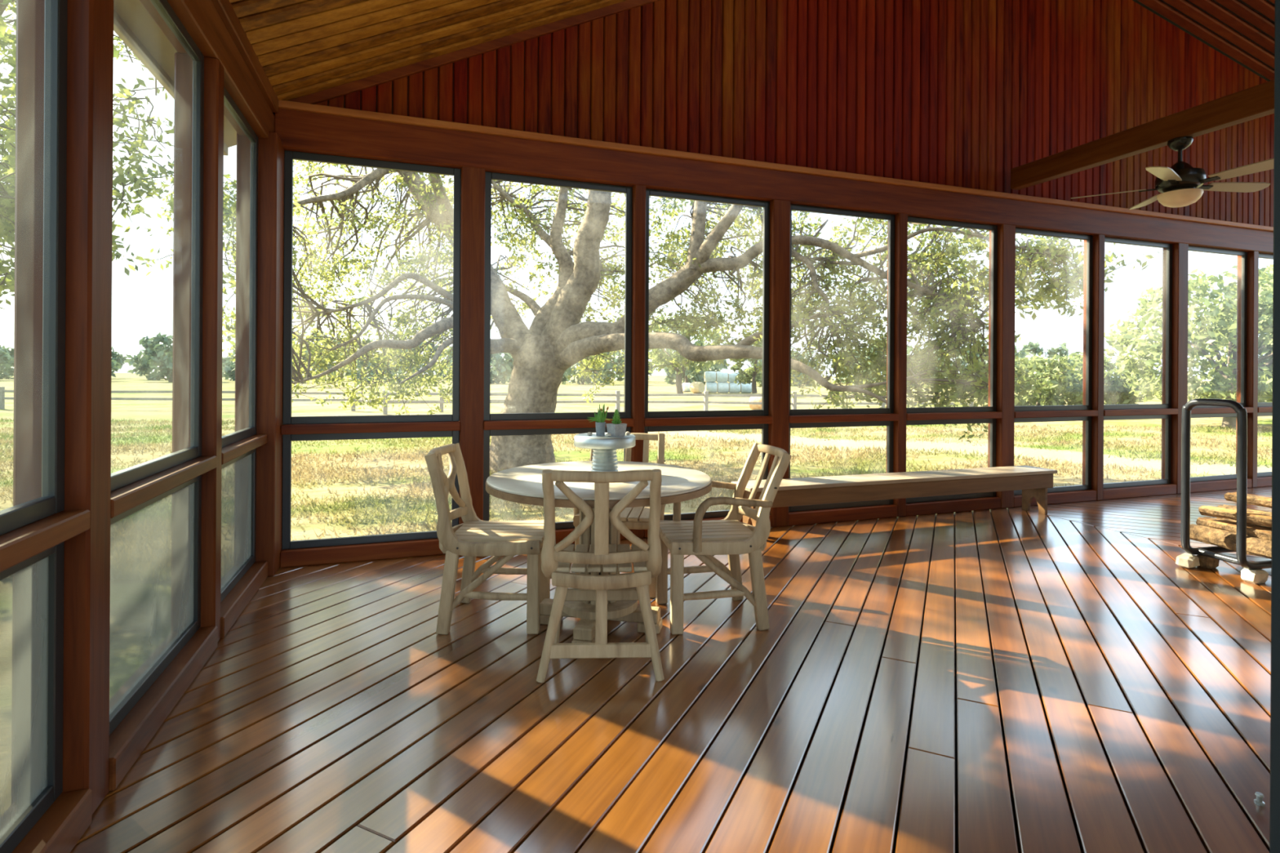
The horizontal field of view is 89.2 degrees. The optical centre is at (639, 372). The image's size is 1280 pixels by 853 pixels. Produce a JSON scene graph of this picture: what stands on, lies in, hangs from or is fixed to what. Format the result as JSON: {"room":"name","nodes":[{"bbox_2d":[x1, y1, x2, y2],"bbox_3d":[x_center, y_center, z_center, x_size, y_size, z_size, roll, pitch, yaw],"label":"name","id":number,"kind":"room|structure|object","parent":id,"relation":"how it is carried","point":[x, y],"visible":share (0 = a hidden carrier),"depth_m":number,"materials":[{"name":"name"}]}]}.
{"room":"sunroom","nodes":[
{"label":"sunroom","id":0,"kind":"room"},
{"bbox_2d":[0,0,278,852],"bbox_3d":[-1.216,-0.235,0.725,0.200,2.955,7.370,0,0,-19],"label":"wall","id":1,"kind":"structure","parent":0,"point":[95,762],"depth_m":1.83,"materials":[{"name":"brown wood"}]},
{"bbox_2d":[0,0,67,852],"bbox_3d":[-1.392,-0.137,1.230,0.032,2.556,1.118,0,0,-19],"label":"window","id":2,"kind":"structure","parent":1,"relation":"in","point":[32,590],"depth_m":1.71,"materials":[{"name":"grey"}]},
{"bbox_2d":[109,0,204,735],"bbox_3d":[-1.797,-0.139,2.394,0.032,2.556,1.063,0,0,-19],"label":"window","id":3,"kind":"structure","parent":1,"relation":"in","point":[155,544],"depth_m":2.50,"materials":[{"name":"grey"}]},
{"bbox_2d":[220,86,257,602],"bbox_3d":[-2.164,-0.141,3.447,0.032,2.556,0.963,0,0,-19],"label":"window","id":4,"kind":"structure","parent":1,"relation":"in","point":[238,475],"depth_m":3.69,"materials":[{"name":"grey"}]},
{"bbox_2d":[70,485,1271,852],"bbox_3d":[4.552,1.378,2.731,12.391,0.200,7.360,0,0,-19],"label":"floor","id":5,"kind":"structure","parent":0,"point":[1015,679],"depth_m":2.40,"materials":[{"name":"brown wood"}]},
{"bbox_2d":[424,443,550,635],"bbox_3d":[-0.766,0.815,3.312,0.585,0.866,0.488,0,0,-1],"label":"dining chair","id":6,"kind":"object","parent":5,"relation":"on","point":[475,537],"visible":0.87,"depth_m":3.10,"materials":[{"name":"brown wood"}]},
{"bbox_2d":[485,461,711,643],"bbox_3d":[-0.200,0.879,3.204,1.100,0.740,1.100,0,0,-19],"label":"round table","id":7,"kind":"object","parent":5,"relation":"on","point":[522,484],"visible":0.64,"depth_m":3.04,"materials":[{"name":"brown wood"}]},
{"bbox_2d":[573,432,635,471],"bbox_3d":[-0.177,0.411,3.253,0.308,0.196,0.308,0,0,-19],"label":"cake stand","id":8,"kind":"object","parent":7,"relation":"on","point":[604,447],"visible":0.92,"depth_m":3.19,"materials":[{"name":"metal"}]},
{"bbox_2d":[586,404,612,435],"bbox_3d":[-0.204,0.235,3.260,0.120,0.156,0.066,0,0,9],"label":"potted succulent","id":9,"kind":"object","parent":8,"relation":"on","point":[601,417],"visible":1,"depth_m":3.24,"materials":[{"name":"green plant"}]},
{"bbox_2d":[595,422,605,435],"bbox_3d":[-0.198,0.280,3.253,0.052,0.066,0.052,0,0,-19],"label":"pot","id":10,"kind":"object","parent":9,"relation":"attached to","point":[600,426],"depth_m":3.23,"materials":[{"name":"white ceramic"}]},
{"bbox_2d":[573,432,635,448],"bbox_3d":[-0.176,0.341,3.253,0.308,0.056,0.308,0,0,-19],"label":"tray","id":11,"kind":"object","parent":8,"relation":"on","point":[585,441],"depth_m":3.13,"materials":[{"name":"metal"}]},
{"bbox_2d":[606,408,626,436],"bbox_3d":[-0.117,0.247,3.231,0.074,0.132,0.074,0,0,-39],"label":"potted succulent","id":12,"kind":"object","parent":8,"relation":"on","point":[616,428],"visible":1,"depth_m":3.21,"materials":[{"name":"concrete"}]},
{"bbox_2d":[606,422,626,436],"bbox_3d":[-0.117,0.283,3.231,0.074,0.060,0.074,0,0,-39],"label":"pot","id":13,"kind":"object","parent":12,"relation":"attached to","point":[616,429],"depth_m":3.21,"materials":[{"name":"concrete"}]},
{"bbox_2d":[536,469,664,683],"bbox_3d":[-0.164,0.821,2.795,0.519,0.866,0.495,0,0,-2],"label":"dining chair","id":14,"kind":"object","parent":5,"relation":"on","point":[557,560],"visible":1,"depth_m":2.63,"materials":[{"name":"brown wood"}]},
{"bbox_2d":[573,432,665,598],"bbox_3d":[-0.105,0.818,3.920,0.556,0.868,0.635,0,0,6],"label":"dining chair","id":15,"kind":"object","parent":5,"relation":"on","point":[633,514],"visible":0.21,"depth_m":3.74,"materials":[{"name":"brown wood"}]},
{"bbox_2d":[655,442,791,635],"bbox_3d":[0.424,0.821,3.362,0.635,0.868,0.557,0,0,-8],"label":"dining chair","id":16,"kind":"object","parent":5,"relation":"on","point":[729,536],"visible":0.94,"depth_m":3.16,"materials":[{"name":"brown wood"}]},
{"bbox_2d":[730,465,1057,526],"bbox_3d":[2.224,1.063,5.446,3.095,0.402,0.320,0,0,-19],"label":"bench","id":17,"kind":"object","parent":5,"relation":"on","point":[1033,482],"visible":0.76,"depth_m":5.33,"materials":[{"name":"brown wood"}]},
{"bbox_2d":[1175,552,1199,568],"bbox_3d":[3.590,1.233,4.252,0.130,0.079,0.101,0,0,-28],"label":"stone block","id":18,"kind":"object","parent":5,"relation":"on","point":[1185,560],"visible":1,"depth_m":4.22,"materials":[{"name":"stone"}]},
{"bbox_2d":[1196,555,1219,568],"bbox_3d":[3.715,1.233,4.248,0.127,0.080,0.095,0,0,-19],"label":"stone block","id":19,"kind":"object","parent":5,"relation":"on","point":[1206,562],"visible":0.7,"depth_m":4.21,"materials":[{"name":"beige stone"}]},
{"bbox_2d":[1240,568,1268,584],"bbox_3d":[3.742,1.233,3.944,0.127,0.081,0.093,0,0,-17],"label":"stone block","id":20,"kind":"object","parent":5,"relation":"on","point":[1253,576],"visible":0.96,"depth_m":3.91,"materials":[{"name":"stone"}]},
{"bbox_2d":[1180,398,1271,569],"bbox_3d":[4.160,0.683,4.207,1.175,1.033,0.375,0,0,-12],"label":"rack","id":21,"kind":"object","parent":20,"relation":"on","point":[1214,552],"visible":0.98,"depth_m":4.03,"materials":[{"name":"black metal"}]},
{"bbox_2d":[1190,524,1271,559],"bbox_3d":[3.807,1.079,4.152,0.124,0.118,0.504,0,0,-15],"label":"log","id":22,"kind":"object","parent":21,"relation":"on","point":[1220,538],"visible":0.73,"depth_m":4.15,"materials":[{"name":"brown wood"}]},
{"bbox_2d":[1195,516,1271,541],"bbox_3d":[3.856,1.014,4.150,0.101,0.085,0.522,0,0,-12],"label":"log","id":23,"kind":"object","parent":22,"relation":"on","point":[1263,533],"visible":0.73,"depth_m":4.18,"materials":[{"name":"brown wood"}]},
{"bbox_2d":[1198,505,1271,527],"bbox_3d":[3.831,0.918,4.114,0.097,0.070,0.484,0,0,-19],"label":"log","id":24,"kind":"object","parent":23,"relation":"on","point":[1211,511],"visible":0.8,"depth_m":4.15,"materials":[{"name":"brown wood"}]},
{"bbox_3d":[3.927,1.086,4.156,0.120,0.109,0.484,0,0,-19],"label":"log","id":25,"kind":"object","parent":21,"relation":"on","visible":0},
{"bbox_2d":[1216,517,1271,528],"bbox_3d":[3.999,0.988,4.143,0.125,0.122,0.503,0,0,-16],"label":"log","id":26,"kind":"object","parent":25,"relation":"on","point":[1226,519],"visible":0.06,"depth_m":4.19,"materials":[{"name":"brown wood"}]},
{"bbox_2d":[1217,504,1271,515],"bbox_3d":[3.973,0.912,4.116,0.111,0.073,0.501,0,0,-15],"label":"log","id":27,"kind":"object","parent":26,"relation":"on","point":[1224,506],"visible":0.4,"depth_m":4.17,"materials":[{"name":"brown wood"}]},
{"bbox_2d":[1224,492,1271,508],"bbox_3d":[3.991,0.826,4.108,0.096,0.066,0.464,0,0,-19],"label":"log","id":28,"kind":"object","parent":27,"relation":"on","point":[1252,500],"visible":0.72,"depth_m":4.17,"materials":[{"name":"brown wood"}]},
{"bbox_2d":[1253,791,1265,806],"bbox_3d":[1.813,1.246,1.898,0.024,0.030,0.023,0,0,-19],"label":"bolt","id":29,"kind":"object","parent":5,"relation":"on","point":[1259,801],"visible":1,"depth_m":1.89,"materials":[{"name":"metal"}]},
{"bbox_2d":[113,0,1275,155],"bbox_3d":[4.429,-2.940,2.817,12.616,3.058,7.620,0,0,-19],"label":"ceiling","id":30,"kind":"structure","parent":0,"point":[303,47],"depth_m":3.96,"materials":[{"name":"brown wood"}]},
{"bbox_2d":[235,0,1274,576],"bbox_3d":[3.396,-1.537,6.071,12.411,5.616,0.340,0,0,-19],"label":"wall","id":31,"kind":"structure","parent":0,"point":[902,108],"depth_m":5.44,"materials":[{"name":"brown wood"}]},
{"bbox_2d":[281,150,461,550],"bbox_3d":[-1.777,-0.143,4.353,1.094,2.565,0.032,0,0,-19],"label":"window","id":32,"kind":"structure","parent":31,"relation":"in","point":[289,156],"depth_m":4.28,"materials":[{"name":"grey"}]},
{"bbox_2d":[483,171,632,529],"bbox_3d":[-0.589,-0.136,4.766,1.098,2.565,0.032,0,0,-19],"label":"window","id":33,"kind":"structure","parent":31,"relation":"in","point":[628,190],"depth_m":4.70,"materials":[{"name":"grey"}]},
{"bbox_2d":[644,188,769,520],"bbox_3d":[0.535,-0.129,5.157,1.098,2.565,0.032,0,0,-19],"label":"window","id":34,"kind":"structure","parent":31,"relation":"in","point":[649,192],"depth_m":5.18,"materials":[{"name":"grey"}]},
{"bbox_2d":[788,203,894,511],"bbox_3d":[1.725,-0.122,5.572,1.098,2.565,0.032,0,0,-19],"label":"window","id":35,"kind":"structure","parent":31,"relation":"in","point":[891,218],"depth_m":5.63,"materials":[{"name":"grey"}]},
{"bbox_2d":[906,216,997,503],"bbox_3d":[2.849,-0.115,5.963,1.098,2.565,0.032,0,0,-19],"label":"window","id":36,"kind":"structure","parent":31,"relation":"in","point":[993,228],"depth_m":6.08,"materials":[{"name":"grey"}]},
{"bbox_2d":[1013,227,1093,495],"bbox_3d":[4.039,-0.107,6.377,1.098,2.565,0.032,0,0,-19],"label":"window","id":37,"kind":"structure","parent":31,"relation":"in","point":[1089,238],"depth_m":6.53,"materials":[{"name":"grey"}]},
{"bbox_2d":[1103,236,1172,488],"bbox_3d":[5.162,-0.101,6.768,1.098,2.565,0.032,0,0,-19],"label":"window","id":38,"kind":"structure","parent":31,"relation":"in","point":[1113,240],"depth_m":6.92,"materials":[{"name":"grey"}]},
{"bbox_2d":[1010,79,1274,190],"bbox_3d":[4.287,-1.804,3.807,0.100,0.190,4.780,0,0,-19],"label":"beam","id":39,"kind":"structure","parent":31,"relation":"attached to","point":[1257,101],"depth_m":4.89,"materials":[{"name":"brown wood"}]},
{"bbox_2d":[1071,136,1273,209],"bbox_3d":[3.979,-1.465,4.707,1.280,0.490,1.232,0,0,-19],"label":"ceiling fan","id":40,"kind":"object","parent":39,"relation":"hanging from","point":[1180,184],"visible":1,"depth_m":4.68,"materials":[{"name":"black metal"}]},
{"bbox_2d":[1188,245,1247,482],"bbox_3d":[6.352,-0.093,7.183,1.098,2.565,0.032,0,0,-19],"label":"window","id":41,"kind":"structure","parent":31,"relation":"in","point":[1243,254],"depth_m":7.33,"materials":[{"name":"grey"}]},
{"bbox_2d":[1257,253,1273,477],"bbox_3d":[7.476,-0.086,7.574,1.098,2.565,0.032,0,0,-19],"label":"window","id":42,"kind":"structure","parent":31,"relation":"in","point":[1260,255],"depth_m":7.46,"materials":[{"name":"grey"}]},
{"bbox_2d":[1269,0,1279,852],"bbox_3d":[6.345,-0.701,1.254,9.800,3.980,3.300,0,0,-19],"label":"wall","id":43,"kind":"structure","parent":0,"point":[1274,817],"depth_m":1.19,"materials":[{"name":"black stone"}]},
{"label":"outside","id":44,"kind":"structure","parent":0,"visible":0},
{"bbox_2d":[0,373,1272,541],"bbox_3d":[-43.588,1.480,186.013,560.000,0.060,460.000,0,0,-19],"label":"ground","id":45,"kind":"structure","parent":44,"point":[136,410],"depth_m":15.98,"materials":[{"name":"green plant"}]},
{"bbox_2d":[0,345,13,378],"bbox_3d":[-112.718,-1.744,113.417,11.108,6.836,10.067,0,0,-19],"label":"tree","id":46,"kind":"object","parent":45,"relation":"on","point":[6,375],"visible":0.28,"depth_m":114.26,"materials":[{"name":"green plant"}]},
{"bbox_2d":[0,345,13,376],"bbox_3d":[-99.062,-1.657,95.229,10.525,6.636,10.675,0,0,-19],"label":"tree","id":47,"kind":"object","parent":45,"relation":"on","point":[5,357],"visible":0.98,"depth_m":97.44,"materials":[{"name":"green plant"}]},
{"bbox_2d":[0,0,173,310],"bbox_3d":[-9.161,-3.522,9.426,10.632,10.716,12.464,0,0,-13],"label":"oak tree","id":48,"kind":"object","parent":45,"relation":"on","point":[7,134],"visible":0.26,"depth_m":5.90,"materials":[{"name":"green plant"}]},
{"bbox_2d":[111,360,119,372],"bbox_3d":[-97.304,-1.804,112.288,12.207,7.026,11.457,0,0,-19],"label":"tree","id":49,"kind":"object","parent":45,"relation":"on","point":[113,361],"visible":0.02,"depth_m":113.87,"materials":[{"name":"green plant"}]},
{"bbox_2d":[111,347,120,371],"bbox_3d":[-83.931,-1.977,95.786,10.613,7.346,10.689,0,0,-19],"label":"tree","id":50,"kind":"object","parent":45,"relation":"on","point":[113,364],"visible":0.03,"depth_m":98.93,"materials":[{"name":"green plant"}]},
{"bbox_2d":[111,346,128,377],"bbox_3d":[-110.374,-2.092,131.403,10.999,7.500,10.648,0,0,-19],"label":"tree","id":51,"kind":"object","parent":45,"relation":"on","point":[118,357],"visible":0.16,"depth_m":131.64,"materials":[{"name":"green plant"}]},
{"bbox_2d":[124,331,173,382],"bbox_3d":[-68.471,-1.910,94.768,10.041,8.032,10.354,0,0,-19],"label":"tree","id":52,"kind":"object","parent":45,"relation":"on","point":[160,355],"visible":0.52,"depth_m":92.17,"materials":[{"name":"green plant"}]},
{"bbox_2d":[127,350,171,380],"bbox_3d":[-82.170,-1.120,112.242,11.643,6.553,10.139,0,0,-19],"label":"tree","id":53,"kind":"object","parent":45,"relation":"on","point":[135,370],"visible":0.08,"depth_m":109.56,"materials":[{"name":"green plant"}]},
{"bbox_2d":[222,349,235,378],"bbox_3d":[-78.528,-1.504,130.253,11.538,7.839,10.267,0,0,-19],"label":"tree","id":54,"kind":"object","parent":45,"relation":"on","point":[225,360],"visible":0.1,"depth_m":127.67,"materials":[{"name":"green plant"}]},
{"bbox_2d":[222,360,235,381],"bbox_3d":[-66.596,-1.298,112.992,11.294,6.667,11.326,0,0,-19],"label":"tree","id":55,"kind":"object","parent":45,"relation":"on","point":[228,369],"visible":0.15,"depth_m":109.79,"materials":[{"name":"green plant"}]},
{"bbox_2d":[228,351,306,382],"bbox_3d":[-54.164,-1.586,95.707,10.377,7.466,11.934,0,0,-19],"label":"tree","id":56,"kind":"object","parent":45,"relation":"on","point":[233,354],"visible":0.03,"depth_m":92.10,"materials":[{"name":"green plant"}]},
{"bbox_2d":[292,323,342,383],"bbox_3d":[-36.055,-2.128,70.171,8.719,6.543,8.681,0,0,-19],"label":"oak tree","id":57,"kind":"object","parent":45,"relation":"on","point":[329,365],"visible":0.04,"depth_m":69.97,"materials":[{"name":"green plant"}]},
{"bbox_2d":[310,349,361,381],"bbox_3d":[-52.523,-1.520,113.945,11.334,7.897,9.042,0,0,-19],"label":"tree","id":58,"kind":"object","parent":45,"relation":"on","point":[348,373],"visible":0.02,"depth_m":112.82,"materials":[{"name":"green plant"}]},
{"bbox_2d":[338,337,415,383],"bbox_3d":[-39.059,-1.541,96.249,11.559,7.561,11.839,0,0,-19],"label":"tree","id":59,"kind":"object","parent":45,"relation":"on","point":[358,362],"visible":0.11,"depth_m":94.83,"materials":[{"name":"green plant"}]},
{"bbox_2d":[373,351,422,378],"bbox_3d":[-48.606,-2.032,130.255,10.660,8.383,9.369,0,0,-19],"label":"tree","id":60,"kind":"object","parent":45,"relation":"on","point":[380,352],"visible":0.04,"depth_m":128.88,"materials":[{"name":"green plant"}]},
{"bbox_2d":[400,342,452,380],"bbox_3d":[-37.086,-1.889,112.900,11.353,8.199,10.476,0,0,-19],"label":"tree","id":61,"kind":"object","parent":45,"relation":"on","point":[430,344],"visible":0.13,"depth_m":111.91,"materials":[{"name":"green plant"}]},
{"bbox_2d":[444,346,514,383],"bbox_3d":[-23.708,-1.493,96.936,10.611,7.445,11.002,0,0,-19],"label":"tree","id":62,"kind":"object","parent":45,"relation":"on","point":[501,364],"visible":0.28,"depth_m":94.80,"materials":[{"name":"green plant"}]},
{"bbox_2d":[0,386,973,414],"bbox_3d":[-8.570,1.257,27.130,45.873,1.080,1.935,0,0,0],"label":"rail fence","id":63,"kind":"object","parent":45,"relation":"on","point":[2,391],"visible":0.38,"depth_m":27.95,"materials":[{"name":"grey wood"}]},
{"bbox_2d":[490,352,511,382],"bbox_3d":[-22.059,-1.696,112.318,9.229,8.140,11.936,0,0,-19],"label":"tree","id":64,"kind":"object","parent":45,"relation":"on","point":[503,353],"visible":0.02,"depth_m":109.25,"materials":[{"name":"green plant"}]},
{"bbox_2d":[560,351,614,384],"bbox_3d":[-9.196,-1.482,96.907,11.465,7.960,12.268,0,0,-19],"label":"tree","id":65,"kind":"object","parent":45,"relation":"on","point":[565,377],"visible":0.19,"depth_m":95.31,"materials":[{"name":"green plant"}]},
{"bbox_2d":[575,350,624,382],"bbox_3d":[-5.905,-1.267,112.659,11.742,8.322,10.790,0,0,-19],"label":"tree","id":66,"kind":"object","parent":45,"relation":"on","point":[620,357],"visible":0.11,"depth_m":111.18,"materials":[{"name":"green plant"}]},
{"bbox_2d":[605,351,655,381],"bbox_3d":[-3.146,-1.642,129.439,12.176,7.344,12.224,0,0,-19],"label":"tree","id":67,"kind":"object","parent":45,"relation":"on","point":[650,374],"visible":0.08,"depth_m":127.50,"materials":[{"name":"green plant"}]},
{"bbox_2d":[122,128,1160,473],"bbox_3d":[-0.502,-3.432,12.059,17.211,10.788,9.265,0,0,0],"label":"oak tree","id":68,"kind":"object","parent":45,"relation":"on","point":[555,340],"visible":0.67,"depth_m":11.27,"materials":[{"name":"green plant"}]},
{"bbox_2d":[681,382,690,391],"bbox_3d":[4.319,1.357,60.000,0.940,0.848,0.848,0,0,-31],"label":"hay bale","id":69,"kind":"object","parent":45,"relation":"on","point":[686,386],"visible":0.57,"depth_m":59.62},
{"bbox_2d":[648,312,732,393],"bbox_3d":[3.427,-1.719,55.980,9.705,7.221,8.390,0,0,25],"label":"oak tree","id":70,"kind":"object","parent":45,"relation":"on","point":[661,358],"visible":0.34,"depth_m":54.32,"materials":[{"name":"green plant"}]},
{"bbox_2d":[653,340,727,385],"bbox_3d":[6.955,-1.334,94.471,10.763,7.265,11.035,0,0,-19],"label":"tree","id":71,"kind":"object","parent":45,"relation":"on","point":[697,377],"visible":0.18,"depth_m":92.51,"materials":[{"name":"green plant"}]},
{"bbox_2d":[689,382,705,393],"bbox_3d":[5.041,1.281,57.000,1.040,1.010,1.010,0,0,44],"label":"hay bale","id":72,"kind":"object","parent":45,"relation":"on","point":[695,387],"visible":1,"depth_m":56.66},
{"bbox_2d":[673,344,721,382],"bbox_3d":[8.799,-1.722,112.363,11.529,8.432,11.541,0,0,-19],"label":"tree","id":73,"kind":"object","parent":45,"relation":"on","point":[690,380],"visible":0.04,"depth_m":110.37,"materials":[{"name":"green plant"}]},
{"bbox_2d":[682,360,730,382],"bbox_3d":[12.580,-0.786,130.449,11.330,7.167,12.232,0,0,-19],"label":"tree","id":74,"kind":"object","parent":45,"relation":"on","point":[725,366],"visible":0.04,"depth_m":130.01,"materials":[{"name":"green plant"}]},
{"bbox_2d":[705,382,717,392],"bbox_3d":[6.367,1.310,58.000,1.010,0.970,0.970,0,0,0],"label":"hay bale","id":75,"kind":"object","parent":45,"relation":"on","point":[712,387],"visible":0.88,"depth_m":57.59},
{"bbox_2d":[704,371,715,382],"bbox_3d":[6.273,0.354,58.000,1.010,0.970,0.970,0,0,0],"label":"hay bale","id":76,"kind":"object","parent":75,"relation":"on","point":[709,376],"visible":1,"depth_m":57.61},
{"bbox_2d":[716,382,728,392],"bbox_3d":[7.410,1.316,58.000,1.010,0.970,0.970,0,0,0],"label":"hay bale","id":77,"kind":"object","parent":45,"relation":"on","point":[722,387],"visible":0.88,"depth_m":57.59},
{"bbox_2d":[715,371,728,382],"bbox_3d":[7.316,0.360,58.000,1.010,0.970,0.970,0,0,0],"label":"hay bale","id":78,"kind":"object","parent":77,"relation":"on","point":[721,376],"visible":0.95,"depth_m":57.61},
{"bbox_2d":[728,382,741,392],"bbox_3d":[8.454,1.322,58.000,1.010,0.970,0.970,0,0,0],"label":"hay bale","id":79,"kind":"object","parent":45,"relation":"on","point":[733,388],"visible":0.75,"depth_m":57.59},
{"bbox_2d":[727,371,738,382],"bbox_3d":[8.360,0.367,58.000,1.010,0.970,0.970,0,0,0],"label":"hay bale","id":80,"kind":"object","parent":79,"relation":"on","point":[731,375],"visible":0.56,"depth_m":57.59},
{"bbox_2d":[728,338,762,393],"bbox_3d":[9.606,-0.719,53.889,4.410,4.842,4.531,0,0,13],"label":"oak tree","id":81,"kind":"object","parent":45,"relation":"on","point":[744,376],"visible":0.37,"depth_m":53.51,"materials":[{"name":"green plant"}]},
{"bbox_2d":[740,382,751,392],"bbox_3d":[9.497,1.329,58.000,1.010,0.970,0.970,0,0,0],"label":"hay bale","id":82,"kind":"object","parent":45,"relation":"on","point":[746,388],"visible":0.72,"depth_m":57.58},
{"bbox_2d":[748,396,761,409],"bbox_3d":[5.630,1.425,30.757,0.740,0.727,0.727,0,0,34],"label":"hay bale","id":83,"kind":"object","parent":45,"relation":"on","point":[757,399],"visible":0.45,"depth_m":30.52},
{"bbox_2d":[746,360,804,383],"bbox_3d":[24.358,-0.977,113.296,10.206,7.388,10.550,0,0,-19],"label":"tree","id":84,"kind":"object","parent":45,"relation":"on","point":[747,360],"visible":0.02,"depth_m":113.62,"materials":[{"name":"green plant"}]},
{"bbox_2d":[752,347,822,386],"bbox_3d":[21.421,-0.775,95.650,10.034,6.961,9.905,0,0,-19],"label":"tree","id":85,"kind":"object","parent":45,"relation":"on","point":[799,357],"visible":0.12,"depth_m":92.95,"materials":[{"name":"green plant"}]},
{"bbox_2d":[832,347,853,382],"bbox_3d":[42.900,-1.235,129.729,10.834,7.993,12.483,0,0,-19],"label":"tree","id":86,"kind":"object","parent":45,"relation":"on","point":[834,379],"visible":0.04,"depth_m":130.40,"materials":[{"name":"green plant"}]},
{"bbox_2d":[840,350,883,384],"bbox_3d":[39.266,-0.895,112.292,11.237,7.137,11.253,0,0,-19],"label":"tree","id":87,"kind":"object","parent":45,"relation":"on","point":[851,366],"visible":0.08,"depth_m":111.22,"materials":[{"name":"green plant"}]},
{"bbox_2d":[854,338,929,386],"bbox_3d":[36.986,-1.254,94.679,11.400,7.844,11.535,0,0,-19],"label":"tree","id":88,"kind":"object","parent":45,"relation":"on","point":[908,350],"visible":0.04,"depth_m":94.70,"materials":[{"name":"green plant"}]},
{"bbox_2d":[929,348,970,384],"bbox_3d":[54.871,-1.055,113.541,10.420,7.698,10.365,0,0,-19],"label":"tree","id":89,"kind":"object","parent":45,"relation":"on","point":[962,362],"visible":0.06,"depth_m":109.94,"materials":[{"name":"green plant"}]},
{"bbox_2d":[964,342,1031,377],"bbox_3d":[52.667,-1.307,95.352,12.549,7.468,11.084,0,0,-19],"label":"tree","id":90,"kind":"object","parent":45,"relation":"on","point":[1020,354],"visible":0.09,"depth_m":93.71,"materials":[{"name":"green plant"}]},
{"bbox_2d":[986,351,1083,405],"bbox_3d":[20.691,0.461,33.467,4.575,3.247,5.126,0,0,-19],"label":"bush","id":91,"kind":"object","parent":45,"relation":"on","point":[1038,366],"visible":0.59,"depth_m":32.23,"materials":[{"name":"green plant"}]},
{"bbox_2d":[1022,341,1070,382],"bbox_3d":[69.999,-1.432,113.260,11.770,8.474,9.978,0,0,-19],"label":"tree","id":92,"kind":"object","parent":45,"relation":"on","point":[1034,348],"visible":0.21,"depth_m":111.15,"materials":[{"name":"green plant"}]},
{"bbox_2d":[1044,351,1161,404],"bbox_3d":[24.112,0.440,33.896,5.024,3.170,4.966,0,0,-19],"label":"oak tree","id":93,"kind":"object","parent":45,"relation":"on","point":[1113,385],"visible":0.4,"depth_m":32.51,"materials":[{"name":"green plant"}]},
{"bbox_2d":[1104,265,1273,427],"bbox_3d":[20.500,-0.873,22.312,7.545,5.760,7.154,0,0,-19],"label":"oak tree","id":94,"kind":"object","parent":45,"relation":"on","point":[1148,352],"visible":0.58,"depth_m":21.88,"materials":[{"name":"green plant"}]},
{"bbox_2d":[1195,264,1273,388],"bbox_3d":[25.118,-1.182,24.968,6.385,6.408,6.411,0,0,-19],"label":"oak tree","id":95,"kind":"object","parent":45,"relation":"on","point":[1206,346],"visible":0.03,"depth_m":25.20,"materials":[{"name":"green plant"}]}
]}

